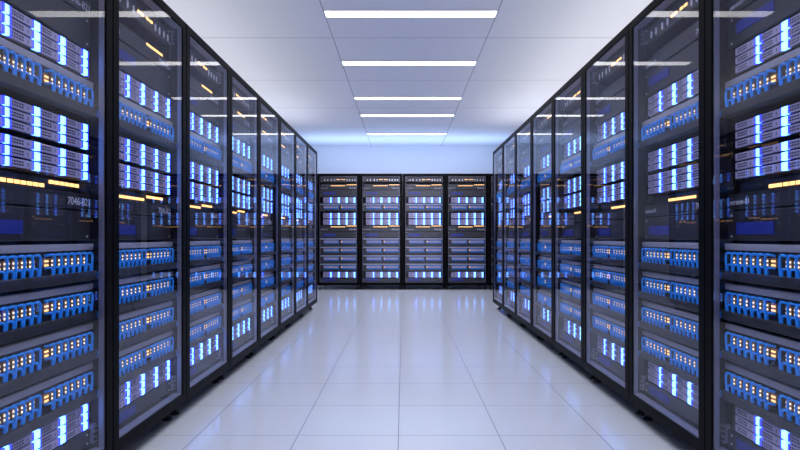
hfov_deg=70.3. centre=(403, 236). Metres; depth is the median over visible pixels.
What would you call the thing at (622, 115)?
server
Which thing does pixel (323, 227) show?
switch
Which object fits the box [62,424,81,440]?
tray
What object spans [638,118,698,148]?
cable tray
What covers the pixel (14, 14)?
tray
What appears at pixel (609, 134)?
tray
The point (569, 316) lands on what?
cable tray
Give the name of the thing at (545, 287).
cable tray
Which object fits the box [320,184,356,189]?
switch
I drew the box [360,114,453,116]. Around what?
recessed light
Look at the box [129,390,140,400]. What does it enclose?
tray
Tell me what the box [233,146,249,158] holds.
server
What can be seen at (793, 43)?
tray
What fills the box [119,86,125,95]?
tray
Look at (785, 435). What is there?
server
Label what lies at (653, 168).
tray
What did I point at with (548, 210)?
server
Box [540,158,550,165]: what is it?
server
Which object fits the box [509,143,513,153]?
switch
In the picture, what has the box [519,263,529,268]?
cable tray
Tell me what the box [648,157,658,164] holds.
tray
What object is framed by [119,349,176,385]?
cable tray
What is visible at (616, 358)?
tray
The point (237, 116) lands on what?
switch
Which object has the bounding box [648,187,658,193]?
tray
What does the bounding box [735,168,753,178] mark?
tray
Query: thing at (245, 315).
cable tray
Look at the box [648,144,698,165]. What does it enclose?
server
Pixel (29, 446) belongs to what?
tray
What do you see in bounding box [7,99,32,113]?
tray
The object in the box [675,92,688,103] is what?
tray
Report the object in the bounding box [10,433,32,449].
tray
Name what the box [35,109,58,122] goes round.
tray
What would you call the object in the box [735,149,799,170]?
server
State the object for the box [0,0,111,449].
tall cabinet
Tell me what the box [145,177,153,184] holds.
tray
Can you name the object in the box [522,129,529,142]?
switch
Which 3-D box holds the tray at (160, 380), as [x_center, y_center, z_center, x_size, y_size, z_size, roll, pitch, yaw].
[-1.271,0.753,2.973,0.013,0.028,0.125,0,0,0]
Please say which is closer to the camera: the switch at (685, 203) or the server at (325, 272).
the switch at (685, 203)
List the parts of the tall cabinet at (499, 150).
door frame, frame trim, patch panel, patch panel, patch panel, patch panel, patch panel, blanking panel, blanking panel, mounting rail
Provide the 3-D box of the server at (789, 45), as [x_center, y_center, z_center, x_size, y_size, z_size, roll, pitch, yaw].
[1.613,-0.657,1.942,0.608,0.034,0.625,0,0,0]
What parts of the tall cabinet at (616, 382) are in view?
mounting rail, frame trim, patch panel, patch panel, patch panel, patch panel, patch panel, panel plate, panel plate, panel plate, panel plate, blanking panel, blanking panel, blanking panel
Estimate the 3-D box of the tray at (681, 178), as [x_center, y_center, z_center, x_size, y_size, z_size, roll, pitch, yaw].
[1.317,-0.277,2.682,0.013,0.028,0.125,0,0,0]
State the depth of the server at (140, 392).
2.76 m
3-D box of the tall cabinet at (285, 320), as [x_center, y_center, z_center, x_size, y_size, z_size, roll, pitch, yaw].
[-1.681,-0.093,5.945,0.956,2.186,0.795,0,0,0]
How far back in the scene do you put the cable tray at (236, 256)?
4.37 m
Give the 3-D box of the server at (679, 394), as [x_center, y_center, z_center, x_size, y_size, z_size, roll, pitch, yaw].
[1.613,0.753,2.740,0.608,0.034,0.625,0,0,0]
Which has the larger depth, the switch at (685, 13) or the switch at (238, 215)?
the switch at (238, 215)
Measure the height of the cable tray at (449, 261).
0.036 m
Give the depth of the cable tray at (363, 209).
10.71 m
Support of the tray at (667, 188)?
on the server at (692, 185)
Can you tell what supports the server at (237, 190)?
in the tall cabinet at (242, 351)
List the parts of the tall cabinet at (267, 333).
blanking panel, blanking panel, blanking panel, panel plate, panel plate, panel plate, panel plate, panel plate, patch panel, patch panel, patch panel, patch panel, patch panel, mounting rail, door frame, frame trim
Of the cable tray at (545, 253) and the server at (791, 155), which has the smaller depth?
the server at (791, 155)
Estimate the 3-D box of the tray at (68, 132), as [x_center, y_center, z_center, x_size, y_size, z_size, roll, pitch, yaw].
[-1.271,-0.398,2.175,0.013,0.028,0.125,0,0,0]
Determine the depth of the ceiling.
6.12 m
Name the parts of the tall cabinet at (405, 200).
patch panel, patch panel, patch panel, patch panel, patch panel, blanking panel, blanking panel, blanking panel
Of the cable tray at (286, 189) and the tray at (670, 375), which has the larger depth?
the cable tray at (286, 189)
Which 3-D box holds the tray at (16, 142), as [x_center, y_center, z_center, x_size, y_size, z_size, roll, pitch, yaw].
[-1.271,-0.312,1.877,0.013,0.028,0.125,0,0,0]
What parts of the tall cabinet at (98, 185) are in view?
blanking panel, blanking panel, panel plate, patch panel, patch panel, patch panel, patch panel, patch panel, blanking panel, mounting rail, frame trim, door frame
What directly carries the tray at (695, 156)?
on the server at (691, 159)
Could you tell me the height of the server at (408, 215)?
0.034 m
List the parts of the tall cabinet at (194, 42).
blanking panel, blanking panel, blanking panel, panel plate, panel plate, panel plate, panel plate, patch panel, patch panel, patch panel, patch panel, patch panel, frame trim, mounting rail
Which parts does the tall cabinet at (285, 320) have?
blanking panel, blanking panel, blanking panel, patch panel, patch panel, patch panel, patch panel, patch panel, mounting rail, frame trim, door frame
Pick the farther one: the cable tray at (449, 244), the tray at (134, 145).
the cable tray at (449, 244)
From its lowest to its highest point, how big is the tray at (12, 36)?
0.028 m
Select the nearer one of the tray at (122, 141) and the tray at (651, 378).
the tray at (122, 141)
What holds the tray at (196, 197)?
on the server at (193, 198)
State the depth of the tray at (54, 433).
2.02 m
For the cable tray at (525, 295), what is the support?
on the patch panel
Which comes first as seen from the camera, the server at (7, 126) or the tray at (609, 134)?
the server at (7, 126)
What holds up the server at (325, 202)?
in the tall cabinet at (319, 199)
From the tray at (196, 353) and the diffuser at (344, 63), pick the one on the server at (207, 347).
the tray at (196, 353)
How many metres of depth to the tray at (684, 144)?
2.68 m
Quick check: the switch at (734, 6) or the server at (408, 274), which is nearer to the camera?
the switch at (734, 6)
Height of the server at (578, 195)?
0.034 m
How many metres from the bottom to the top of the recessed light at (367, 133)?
0.012 m
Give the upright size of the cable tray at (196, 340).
0.036 m
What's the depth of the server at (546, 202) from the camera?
5.24 m
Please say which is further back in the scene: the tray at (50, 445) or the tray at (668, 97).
the tray at (668, 97)
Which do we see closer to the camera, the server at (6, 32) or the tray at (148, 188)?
the server at (6, 32)
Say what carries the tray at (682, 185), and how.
on the server at (692, 185)
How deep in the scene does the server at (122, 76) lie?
2.76 m
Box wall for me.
[312,146,498,173]
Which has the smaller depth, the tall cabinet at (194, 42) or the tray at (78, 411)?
the tray at (78, 411)
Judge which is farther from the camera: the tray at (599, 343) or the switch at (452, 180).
the switch at (452, 180)
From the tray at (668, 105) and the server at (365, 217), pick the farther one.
the server at (365, 217)
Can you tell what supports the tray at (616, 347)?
on the server at (614, 346)
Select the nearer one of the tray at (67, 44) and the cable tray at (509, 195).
the tray at (67, 44)
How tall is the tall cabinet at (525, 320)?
2.186 m
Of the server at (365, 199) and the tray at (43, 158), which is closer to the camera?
the tray at (43, 158)
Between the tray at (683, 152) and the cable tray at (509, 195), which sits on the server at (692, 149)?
the tray at (683, 152)
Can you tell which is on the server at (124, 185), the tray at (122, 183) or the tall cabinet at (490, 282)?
the tray at (122, 183)
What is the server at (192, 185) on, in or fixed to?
in the tall cabinet at (194, 42)
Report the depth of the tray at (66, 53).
2.17 m
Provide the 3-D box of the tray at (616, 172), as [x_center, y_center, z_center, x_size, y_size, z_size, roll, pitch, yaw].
[1.317,-0.398,3.480,0.013,0.028,0.125,0,0,0]
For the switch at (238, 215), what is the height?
0.107 m
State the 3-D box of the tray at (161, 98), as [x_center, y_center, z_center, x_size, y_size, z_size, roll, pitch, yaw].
[-1.271,-0.727,2.973,0.013,0.028,0.125,0,0,0]
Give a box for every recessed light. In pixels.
[323,9,497,17]
[341,60,476,65]
[354,96,461,99]
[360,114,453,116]
[367,133,446,134]
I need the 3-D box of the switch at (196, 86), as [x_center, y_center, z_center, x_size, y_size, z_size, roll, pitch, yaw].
[-1.470,-0.943,3.552,0.401,0.107,0.702,0,0,0]
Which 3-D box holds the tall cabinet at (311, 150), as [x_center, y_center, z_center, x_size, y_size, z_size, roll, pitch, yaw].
[-1.681,-0.093,7.541,0.956,2.186,0.795,0,0,0]
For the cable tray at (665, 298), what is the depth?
2.73 m
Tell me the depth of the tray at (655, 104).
2.98 m
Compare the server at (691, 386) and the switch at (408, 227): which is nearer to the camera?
the server at (691, 386)
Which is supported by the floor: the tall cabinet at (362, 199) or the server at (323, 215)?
the tall cabinet at (362, 199)
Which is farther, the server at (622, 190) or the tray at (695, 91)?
the server at (622, 190)
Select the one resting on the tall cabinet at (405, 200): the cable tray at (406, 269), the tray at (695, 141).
the cable tray at (406, 269)
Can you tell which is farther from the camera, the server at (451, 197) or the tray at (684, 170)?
the server at (451, 197)
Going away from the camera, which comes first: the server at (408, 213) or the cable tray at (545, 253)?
the cable tray at (545, 253)
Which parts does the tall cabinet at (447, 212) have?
patch panel, patch panel, patch panel, patch panel, patch panel, blanking panel, blanking panel, blanking panel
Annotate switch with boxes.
[0,171,89,209]
[62,0,89,17]
[119,0,170,46]
[119,21,170,73]
[119,190,170,216]
[190,49,217,85]
[190,75,217,106]
[190,202,217,220]
[233,87,249,111]
[233,108,249,128]
[233,209,249,223]
[261,112,271,129]
[261,129,271,144]
[261,213,271,225]
[281,129,288,142]
[281,144,288,156]
[281,217,288,226]
[297,143,301,153]
[308,153,311,161]
[320,177,356,183]
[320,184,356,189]
[320,225,356,230]
[363,177,398,183]
[363,184,398,189]
[363,225,398,230]
[406,177,441,183]
[406,184,441,189]
[406,225,441,230]
[449,177,484,183]
[449,184,484,189]
[449,225,484,230]
[498,153,501,161]
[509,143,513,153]
[509,156,513,165]
[509,219,513,227]
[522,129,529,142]
[522,144,529,155]
[522,217,529,226]
[540,111,550,129]
[540,129,550,144]
[540,213,550,225]
[563,86,580,111]
[563,107,580,128]
[563,209,580,223]
[595,48,624,85]
[595,75,624,106]
[595,202,624,220]
[645,0,698,46]
[645,20,698,73]
[645,190,698,216]
[728,0,756,17]
[728,174,799,209]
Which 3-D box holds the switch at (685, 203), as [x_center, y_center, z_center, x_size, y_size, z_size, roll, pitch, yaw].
[1.516,-0.162,2.752,0.401,0.107,0.702,0,0,0]
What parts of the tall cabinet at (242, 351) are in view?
blanking panel, blanking panel, blanking panel, panel plate, panel plate, panel plate, panel plate, panel plate, patch panel, patch panel, patch panel, patch panel, patch panel, door frame, frame trim, mounting rail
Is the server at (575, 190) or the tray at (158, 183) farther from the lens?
the server at (575, 190)
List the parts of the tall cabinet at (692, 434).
mounting rail, patch panel, patch panel, patch panel, patch panel, patch panel, panel plate, blanking panel, blanking panel, blanking panel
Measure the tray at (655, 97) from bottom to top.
0.028 m
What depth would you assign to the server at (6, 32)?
1.99 m
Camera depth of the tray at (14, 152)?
1.88 m
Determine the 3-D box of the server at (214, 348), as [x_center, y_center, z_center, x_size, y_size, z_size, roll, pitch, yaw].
[-1.567,0.753,3.563,0.608,0.034,0.625,0,0,0]
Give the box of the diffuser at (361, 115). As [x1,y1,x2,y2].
[361,115,453,116]
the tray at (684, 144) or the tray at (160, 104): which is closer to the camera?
the tray at (684, 144)
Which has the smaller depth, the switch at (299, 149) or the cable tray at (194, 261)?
the cable tray at (194, 261)
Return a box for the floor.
[123,285,694,449]
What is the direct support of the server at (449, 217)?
in the tall cabinet at (447, 212)
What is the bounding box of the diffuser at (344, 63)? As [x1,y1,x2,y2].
[342,62,475,64]
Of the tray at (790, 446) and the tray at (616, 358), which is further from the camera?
the tray at (616, 358)
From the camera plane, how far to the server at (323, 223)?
10.73 m
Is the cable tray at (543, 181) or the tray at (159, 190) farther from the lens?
the cable tray at (543, 181)
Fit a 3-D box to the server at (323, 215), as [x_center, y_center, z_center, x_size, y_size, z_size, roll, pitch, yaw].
[-1.212,-0.398,11.038,0.625,0.034,0.608,0,0,0]
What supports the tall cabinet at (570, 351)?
on the floor
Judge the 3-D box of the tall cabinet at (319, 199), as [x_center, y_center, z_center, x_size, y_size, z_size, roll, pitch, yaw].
[-1.225,-0.093,11.152,0.804,2.186,0.956,0,0,0]
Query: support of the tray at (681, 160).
on the server at (691, 159)
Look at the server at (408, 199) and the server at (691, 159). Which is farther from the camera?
the server at (408, 199)
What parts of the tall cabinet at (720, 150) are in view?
door frame, frame trim, mounting rail, blanking panel, patch panel, patch panel, patch panel, patch panel, patch panel, panel plate, blanking panel, blanking panel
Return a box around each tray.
[0,69,98,118]
[0,270,98,292]
[0,310,98,344]
[0,349,98,396]
[4,120,32,134]
[5,19,32,37]
[6,30,32,47]
[7,8,32,27]
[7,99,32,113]
[7,147,32,159]
[9,110,32,123]
[9,136,32,148]
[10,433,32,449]
[11,158,32,169]
[18,443,32,449]
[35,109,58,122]
[35,144,58,155]
[36,25,58,42]
[36,35,58,51]
[36,45,58,61]
[36,438,58,449]
[37,119,58,131]
[37,129,58,141]
[37,419,58,435]
[37,428,58,445]
[39,154,58,164]
[39,164,58,174]
[61,49,81,64]
[61,169,81,178]
[61,415,81,430]
[62,40,81,55]
[62,58,81,72]
[62,118,81,129]
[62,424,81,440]
[63,159,81,169]
[64,127,81,138]
[65,150,81,160]
[65,407,81,421]
[66,136,81,147]
[119,71,125,79]
[119,78,125,87]
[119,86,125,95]
[119,119,176,148]
[119,136,125,144]
[119,144,125,151]
[119,152,125,159]
[119,164,125,170]
[119,171,125,178]
[119,179,125,186]
[119,262,176,275]
[119,291,176,312]
[119,320,176,348]
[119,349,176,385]
[119,383,125,392]
[119,391,125,400]
[119,399,125,408]
[127,85,140,95]
[127,93,140,102]
[127,383,140,393]
[128,148,140,156]
[128,182,140,188]
[129,78,140,88]
[129,141,140,149]
[129,156,140,163]
[129,167,140,174]
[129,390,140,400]
[130,376,140,385]
[131,174,140,181]
[141,100,153,109]
[141,375,153,385]
[142,86,153,95]
[142,93,153,102]
[143,160,153,167]
[143,368,153,378]
[143,382,153,392]
[144,146,153,153]
[144,153,153,160]
[145,170,153,177]
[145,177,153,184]
[145,185,153,191]
[156,93,166,102]
[156,107,166,115]
[156,150,166,157]
[156,180,166,186]
[156,187,166,193]
[156,368,166,377]
[157,100,166,109]
[157,157,166,164]
[157,362,166,371]
[157,375,166,384]
[158,164,166,170]
[158,174,166,180]
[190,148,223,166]
[190,257,223,265]
[190,280,223,293]
[190,303,223,320]
[190,326,223,348]
[192,114,199,121]
[192,120,199,127]
[193,126,199,132]
[193,163,199,168]
[193,183,199,188]
[193,344,199,351]
[193,355,199,362]
[194,169,199,174]
[194,175,199,180]
[194,194,199,199]
[194,350,199,356]
[233,166,253,178]
[233,253,253,259]
[233,273,253,281]
[233,292,253,303]
[233,311,253,325]
[261,178,275,186]
[261,251,275,255]
[261,267,275,274]
[261,284,275,292]
[261,300,275,310]
[281,186,291,192]
[281,249,291,253]
[281,263,291,268]
[281,278,291,284]
[281,292,291,300]
[320,209,356,210]
[320,244,356,245]
[320,252,356,253]
[320,261,356,262]
[320,269,356,270]
[363,209,398,210]
[363,244,398,245]
[363,252,398,253]
[363,261,398,262]
[363,269,398,270]
[406,209,441,210]
[406,244,441,245]
[406,252,441,253]
[406,261,441,262]
[406,269,441,270]
[449,209,484,210]
[449,244,484,245]
[449,252,484,253]
[449,261,484,262]
[449,269,484,270]
[506,193,513,197]
[519,186,529,192]
[519,249,529,253]
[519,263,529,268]
[519,278,529,284]
[519,292,529,300]
[536,178,550,186]
[536,251,550,255]
[536,267,550,274]
[536,284,550,292]
[536,300,550,310]
[558,166,580,178]
[558,253,580,260]
[558,273,580,282]
[558,292,580,304]
[558,311,580,326]
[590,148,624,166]
[590,257,624,265]
[590,280,624,293]
[590,303,624,320]
[597,124,603,130]
[597,129,603,135]
[597,134,604,141]
[597,169,603,174]
[597,174,603,179]
[597,179,604,184]
[597,187,603,192]
[597,192,604,197]
[597,198,603,202]
[597,336,603,342]
[597,341,603,347]
[597,346,604,353]
[605,350,611,357]
[606,119,612,126]
[606,125,611,131]
[606,130,612,136]
[606,177,611,182]
[606,185,612,190]
[606,340,611,346]
[606,345,612,352]
[614,114,621,121]
[614,120,621,127]
[614,126,621,132]
[614,163,621,169]
[614,169,620,174]
[614,174,620,180]
[614,183,620,188]
[614,189,620,194]
[614,194,620,199]
[614,344,621,351]
[614,350,622,357]
[614,356,622,363]
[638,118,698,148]
[638,262,698,275]
[638,291,698,312]
[638,320,698,349]
[638,349,698,385]
[648,93,658,103]
[648,100,658,109]
[648,107,660,116]
[648,150,658,157]
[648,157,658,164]
[648,164,657,171]
[648,174,657,180]
[648,180,660,187]
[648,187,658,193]
[648,362,658,371]
[648,368,659,377]
[648,375,659,384]
[661,85,673,96]
[662,92,672,102]
[662,100,672,109]
[662,145,671,153]
[662,153,671,160]
[662,160,672,167]
[662,170,671,177]
[662,177,671,184]
[662,184,671,191]
[662,368,672,378]
[662,376,672,385]
[662,382,672,392]
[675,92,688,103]
[675,181,687,189]
[676,77,688,88]
[676,84,687,95]
[676,140,687,149]
[676,148,689,156]
[676,155,687,163]
[676,166,687,174]
[676,174,686,181]
[676,375,688,386]
[676,383,687,394]
[676,390,688,401]
[691,70,698,80]
[691,144,698,152]
[692,78,698,86]
[692,86,698,95]
[692,136,698,144]
[692,152,698,159]
[692,163,698,170]
[692,171,698,178]
[692,179,698,186]
[692,383,698,392]
[692,391,698,400]
[692,398,698,408]
[720,78,799,118]
[720,270,799,289]
[720,310,799,338]
[720,349,799,387]
[720,388,799,437]
[735,39,755,55]
[735,48,755,64]
[735,58,756,73]
[735,117,756,130]
[735,127,754,139]
[735,136,755,147]
[735,150,753,160]
[735,159,755,169]
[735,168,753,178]
[735,406,755,422]
[735,415,755,431]
[735,424,756,440]
[760,118,782,132]
[760,437,783,449]
[761,24,783,41]
[761,34,783,52]
[761,44,783,60]
[761,108,781,122]
[761,128,782,141]
[761,143,780,155]
[761,153,780,164]
[761,163,780,174]
[761,418,782,436]
[761,428,783,446]
[787,24,799,38]
[787,112,799,124]
[787,138,799,149]
[787,432,799,446]
[787,442,799,449]
[788,34,799,48]
[789,13,799,27]
[789,102,799,113]
[789,123,799,133]
[789,149,799,159]
[789,159,799,169]
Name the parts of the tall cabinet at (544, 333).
mounting rail, door frame, frame trim, patch panel, patch panel, patch panel, patch panel, patch panel, panel plate, panel plate, panel plate, panel plate, panel plate, blanking panel, blanking panel, blanking panel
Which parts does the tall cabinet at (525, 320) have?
door frame, frame trim, patch panel, patch panel, patch panel, patch panel, patch panel, mounting rail, blanking panel, blanking panel, blanking panel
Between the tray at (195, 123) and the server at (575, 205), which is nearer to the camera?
the tray at (195, 123)
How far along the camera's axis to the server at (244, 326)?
4.44 m
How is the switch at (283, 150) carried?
in the tall cabinet at (285, 320)
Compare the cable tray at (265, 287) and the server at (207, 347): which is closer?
the server at (207, 347)
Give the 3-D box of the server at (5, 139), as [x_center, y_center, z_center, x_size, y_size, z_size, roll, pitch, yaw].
[-1.567,-0.312,1.968,0.608,0.034,0.625,0,0,0]
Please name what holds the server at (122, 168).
in the tall cabinet at (124, 434)
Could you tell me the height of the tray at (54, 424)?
0.028 m
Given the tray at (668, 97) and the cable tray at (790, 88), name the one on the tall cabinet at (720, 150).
the cable tray at (790, 88)
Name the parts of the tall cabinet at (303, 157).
blanking panel, blanking panel, mounting rail, patch panel, patch panel, patch panel, patch panel, patch panel, frame trim, door frame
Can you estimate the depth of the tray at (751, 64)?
2.18 m
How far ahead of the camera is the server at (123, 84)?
2.76 m
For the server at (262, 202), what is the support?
in the tall cabinet at (267, 333)
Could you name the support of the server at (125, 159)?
in the tall cabinet at (124, 434)
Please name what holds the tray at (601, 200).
on the server at (619, 198)
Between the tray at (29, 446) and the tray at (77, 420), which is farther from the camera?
the tray at (77, 420)
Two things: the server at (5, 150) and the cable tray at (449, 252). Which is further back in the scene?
the cable tray at (449, 252)
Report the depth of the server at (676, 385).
2.74 m
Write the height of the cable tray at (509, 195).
0.036 m
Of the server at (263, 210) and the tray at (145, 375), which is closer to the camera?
the tray at (145, 375)
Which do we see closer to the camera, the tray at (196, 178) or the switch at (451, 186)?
the tray at (196, 178)
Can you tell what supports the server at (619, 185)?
in the tall cabinet at (616, 382)
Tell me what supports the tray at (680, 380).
on the server at (691, 386)
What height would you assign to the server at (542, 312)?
0.034 m
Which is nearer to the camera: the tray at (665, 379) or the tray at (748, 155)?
the tray at (748, 155)
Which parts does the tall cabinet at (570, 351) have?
mounting rail, door frame, frame trim, patch panel, patch panel, patch panel, patch panel, patch panel, panel plate, panel plate, panel plate, panel plate, blanking panel, blanking panel, blanking panel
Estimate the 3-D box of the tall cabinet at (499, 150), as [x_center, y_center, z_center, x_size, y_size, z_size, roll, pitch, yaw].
[1.727,-0.093,7.541,0.956,2.186,0.795,0,0,0]
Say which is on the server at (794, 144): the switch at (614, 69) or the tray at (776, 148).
the tray at (776, 148)
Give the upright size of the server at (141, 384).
0.034 m
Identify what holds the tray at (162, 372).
on the server at (141, 384)
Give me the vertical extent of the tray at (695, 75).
0.028 m
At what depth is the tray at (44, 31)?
2.02 m
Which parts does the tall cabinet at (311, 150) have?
blanking panel, blanking panel, mounting rail, patch panel, patch panel, patch panel, patch panel, patch panel, frame trim, door frame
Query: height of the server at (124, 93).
0.034 m
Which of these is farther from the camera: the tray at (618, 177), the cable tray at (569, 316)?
the cable tray at (569, 316)
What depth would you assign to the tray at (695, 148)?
2.56 m
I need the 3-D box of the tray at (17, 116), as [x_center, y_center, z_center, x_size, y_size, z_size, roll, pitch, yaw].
[-1.271,-0.398,1.877,0.013,0.028,0.125,0,0,0]
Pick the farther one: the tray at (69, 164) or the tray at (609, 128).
the tray at (609, 128)
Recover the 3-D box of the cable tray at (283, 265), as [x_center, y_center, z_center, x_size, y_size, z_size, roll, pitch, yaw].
[-1.259,0.315,5.945,0.049,0.036,0.731,0,0,0]
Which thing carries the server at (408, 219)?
in the tall cabinet at (405, 200)
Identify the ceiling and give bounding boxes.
[163,0,652,145]
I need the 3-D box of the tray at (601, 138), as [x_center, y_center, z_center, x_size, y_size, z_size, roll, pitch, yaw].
[1.317,-0.657,3.777,0.013,0.028,0.125,0,0,0]
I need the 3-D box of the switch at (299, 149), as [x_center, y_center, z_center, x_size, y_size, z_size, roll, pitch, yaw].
[-1.519,-1.080,6.743,0.504,0.088,0.704,0,0,0]
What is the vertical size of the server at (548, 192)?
0.034 m
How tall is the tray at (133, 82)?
0.028 m
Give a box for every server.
[0,1,87,58]
[0,12,87,67]
[0,23,87,76]
[0,94,87,132]
[0,106,87,141]
[0,117,87,150]
[0,133,87,162]
[0,144,87,171]
[0,155,87,180]
[0,404,87,449]
[17,412,87,449]
[36,421,87,449]
[119,71,169,104]
[119,78,169,110]
[119,86,169,118]
[119,136,169,159]
[119,144,169,165]
[119,152,169,172]
[119,164,169,181]
[119,171,169,188]
[119,179,169,194]
[119,360,169,392]
[119,367,169,400]
[119,373,169,408]
[190,112,217,131]
[190,118,217,136]
[190,124,217,142]
[190,162,217,175]
[190,167,217,180]
[190,173,217,185]
[190,182,217,192]
[190,188,217,198]
[190,194,217,203]
[190,335,217,353]
[190,340,217,359]
[190,345,217,365]
[233,137,249,149]
[233,142,249,153]
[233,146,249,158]
[233,177,249,185]
[233,181,249,189]
[233,186,249,194]
[233,193,249,200]
[233,198,249,204]
[233,202,249,208]
[233,318,249,329]
[233,322,249,334]
[233,327,249,339]
[261,154,271,162]
[261,158,271,165]
[261,162,271,169]
[261,187,271,192]
[261,191,271,196]
[261,194,271,200]
[261,200,271,205]
[261,204,271,209]
[261,208,271,212]
[261,306,271,314]
[261,310,271,318]
[261,313,271,322]
[281,172,288,178]
[323,197,356,199]
[323,199,356,201]
[323,201,356,203]
[323,213,356,214]
[323,215,356,216]
[323,217,356,218]
[323,219,356,220]
[323,221,356,222]
[323,223,356,224]
[323,271,356,273]
[323,273,356,275]
[323,275,356,276]
[365,197,398,198]
[365,199,398,200]
[365,201,398,203]
[365,213,398,214]
[365,215,398,216]
[365,217,398,218]
[365,219,398,220]
[365,221,398,222]
[365,223,398,224]
[365,271,398,273]
[365,273,398,275]
[365,275,398,276]
[408,197,440,198]
[408,199,440,200]
[408,201,440,203]
[408,213,440,214]
[408,215,440,216]
[408,217,440,218]
[408,219,440,220]
[408,221,440,222]
[408,223,440,224]
[408,271,440,273]
[408,274,440,275]
[408,276,440,276]
[449,197,483,199]
[449,199,483,201]
[449,201,483,203]
[449,213,483,214]
[449,215,483,216]
[449,217,483,218]
[449,219,483,221]
[449,221,483,222]
[449,223,483,224]
[449,271,483,273]
[449,273,483,275]
[449,275,483,276]
[540,154,550,161]
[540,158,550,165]
[540,161,550,169]
[540,187,550,192]
[540,191,550,196]
[540,194,550,200]
[540,200,550,205]
[540,204,550,209]
[540,208,550,212]
[540,307,550,314]
[540,310,550,318]
[540,314,550,322]
[564,136,580,148]
[564,141,580,153]
[564,146,580,158]
[564,176,580,185]
[564,181,580,189]
[564,186,580,193]
[564,193,580,200]
[564,197,580,204]
[564,202,580,208]
[564,319,580,330]
[564,323,580,335]
[564,327,580,339]
[597,112,624,131]
[597,118,624,136]
[597,124,624,141]
[597,161,624,174]
[597,167,624,180]
[597,173,624,185]
[597,182,624,192]
[597,188,624,197]
[597,193,624,203]
[597,336,624,353]
[597,340,624,359]
[597,346,624,365]
[648,70,698,103]
[648,78,698,110]
[648,86,698,117]
[648,136,698,158]
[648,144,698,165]
[648,152,698,171]
[648,163,698,181]
[648,171,698,187]
[648,179,698,194]
[648,362,698,392]
[648,367,698,400]
[648,374,698,408]
[735,13,799,56]
[735,24,799,65]
[735,34,799,74]
[735,102,799,131]
[735,112,799,140]
[735,123,799,149]
[735,138,799,161]
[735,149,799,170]
[735,159,799,179]
[735,406,799,446]
[735,414,799,449]
[735,423,783,449]
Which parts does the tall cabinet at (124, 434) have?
blanking panel, blanking panel, blanking panel, panel plate, patch panel, patch panel, patch panel, patch panel, patch panel, mounting rail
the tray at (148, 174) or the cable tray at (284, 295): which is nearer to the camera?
the tray at (148, 174)
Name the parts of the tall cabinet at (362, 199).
patch panel, patch panel, patch panel, patch panel, patch panel, blanking panel, blanking panel, blanking panel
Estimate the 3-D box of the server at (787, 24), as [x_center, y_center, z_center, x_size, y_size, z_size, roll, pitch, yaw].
[1.613,-0.727,1.942,0.608,0.034,0.625,0,0,0]
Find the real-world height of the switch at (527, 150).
0.107 m
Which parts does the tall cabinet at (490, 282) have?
door frame, frame trim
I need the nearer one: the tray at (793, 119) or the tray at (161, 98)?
the tray at (793, 119)
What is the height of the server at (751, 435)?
0.034 m
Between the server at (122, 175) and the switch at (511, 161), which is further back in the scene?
the switch at (511, 161)
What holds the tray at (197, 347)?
on the server at (201, 345)
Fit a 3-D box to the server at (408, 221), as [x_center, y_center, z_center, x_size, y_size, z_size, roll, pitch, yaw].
[0.401,-0.277,11.038,0.625,0.034,0.608,0,0,0]
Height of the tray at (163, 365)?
0.028 m
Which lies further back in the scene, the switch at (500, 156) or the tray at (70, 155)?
the switch at (500, 156)
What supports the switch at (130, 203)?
in the tall cabinet at (124, 434)
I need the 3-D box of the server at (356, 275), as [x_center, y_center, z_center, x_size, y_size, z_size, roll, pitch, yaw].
[-1.212,0.753,11.038,0.625,0.034,0.608,0,0,0]
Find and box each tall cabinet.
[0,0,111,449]
[112,0,185,449]
[170,24,229,415]
[217,67,258,379]
[249,95,279,355]
[271,116,295,338]
[288,132,307,325]
[301,143,316,315]
[317,174,361,289]
[360,174,402,289]
[403,174,444,289]
[444,174,487,289]
[483,174,492,289]
[493,143,509,315]
[503,132,522,325]
[515,116,539,338]
[531,96,563,355]
[553,67,595,379]
[583,24,644,415]
[629,0,704,449]
[705,0,799,449]
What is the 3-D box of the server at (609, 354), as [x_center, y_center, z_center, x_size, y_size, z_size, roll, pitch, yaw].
[1.613,0.753,3.538,0.608,0.034,0.625,0,0,0]
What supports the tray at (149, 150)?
on the server at (122, 141)
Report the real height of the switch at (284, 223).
0.107 m
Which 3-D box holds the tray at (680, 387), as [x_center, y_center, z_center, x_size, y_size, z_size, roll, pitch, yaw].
[1.317,0.718,2.682,0.013,0.028,0.125,0,0,0]
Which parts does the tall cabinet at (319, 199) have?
patch panel, patch panel, patch panel, patch panel, patch panel, blanking panel, blanking panel, blanking panel, frame trim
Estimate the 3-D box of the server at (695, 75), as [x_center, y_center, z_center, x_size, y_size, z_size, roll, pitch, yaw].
[1.613,-0.727,2.740,0.608,0.034,0.625,0,0,0]
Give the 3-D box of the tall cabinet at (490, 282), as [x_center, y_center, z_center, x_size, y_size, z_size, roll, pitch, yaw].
[2.001,-0.093,11.152,0.804,2.186,0.956,0,0,0]
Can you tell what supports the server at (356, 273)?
in the tall cabinet at (319, 199)
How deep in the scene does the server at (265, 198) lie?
5.28 m
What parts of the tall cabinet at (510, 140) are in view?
door frame, frame trim, patch panel, patch panel, patch panel, patch panel, patch panel, mounting rail, blanking panel, blanking panel, blanking panel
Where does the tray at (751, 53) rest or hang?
on the server at (794, 31)
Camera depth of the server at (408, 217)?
10.77 m
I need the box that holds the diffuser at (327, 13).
[325,11,496,16]
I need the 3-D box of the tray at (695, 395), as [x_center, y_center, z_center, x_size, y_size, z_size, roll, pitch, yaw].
[1.317,0.718,2.533,0.013,0.028,0.125,0,0,0]
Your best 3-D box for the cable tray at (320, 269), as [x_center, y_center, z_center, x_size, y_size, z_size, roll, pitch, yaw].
[-1.225,0.635,10.730,0.731,0.036,0.049,0,0,0]

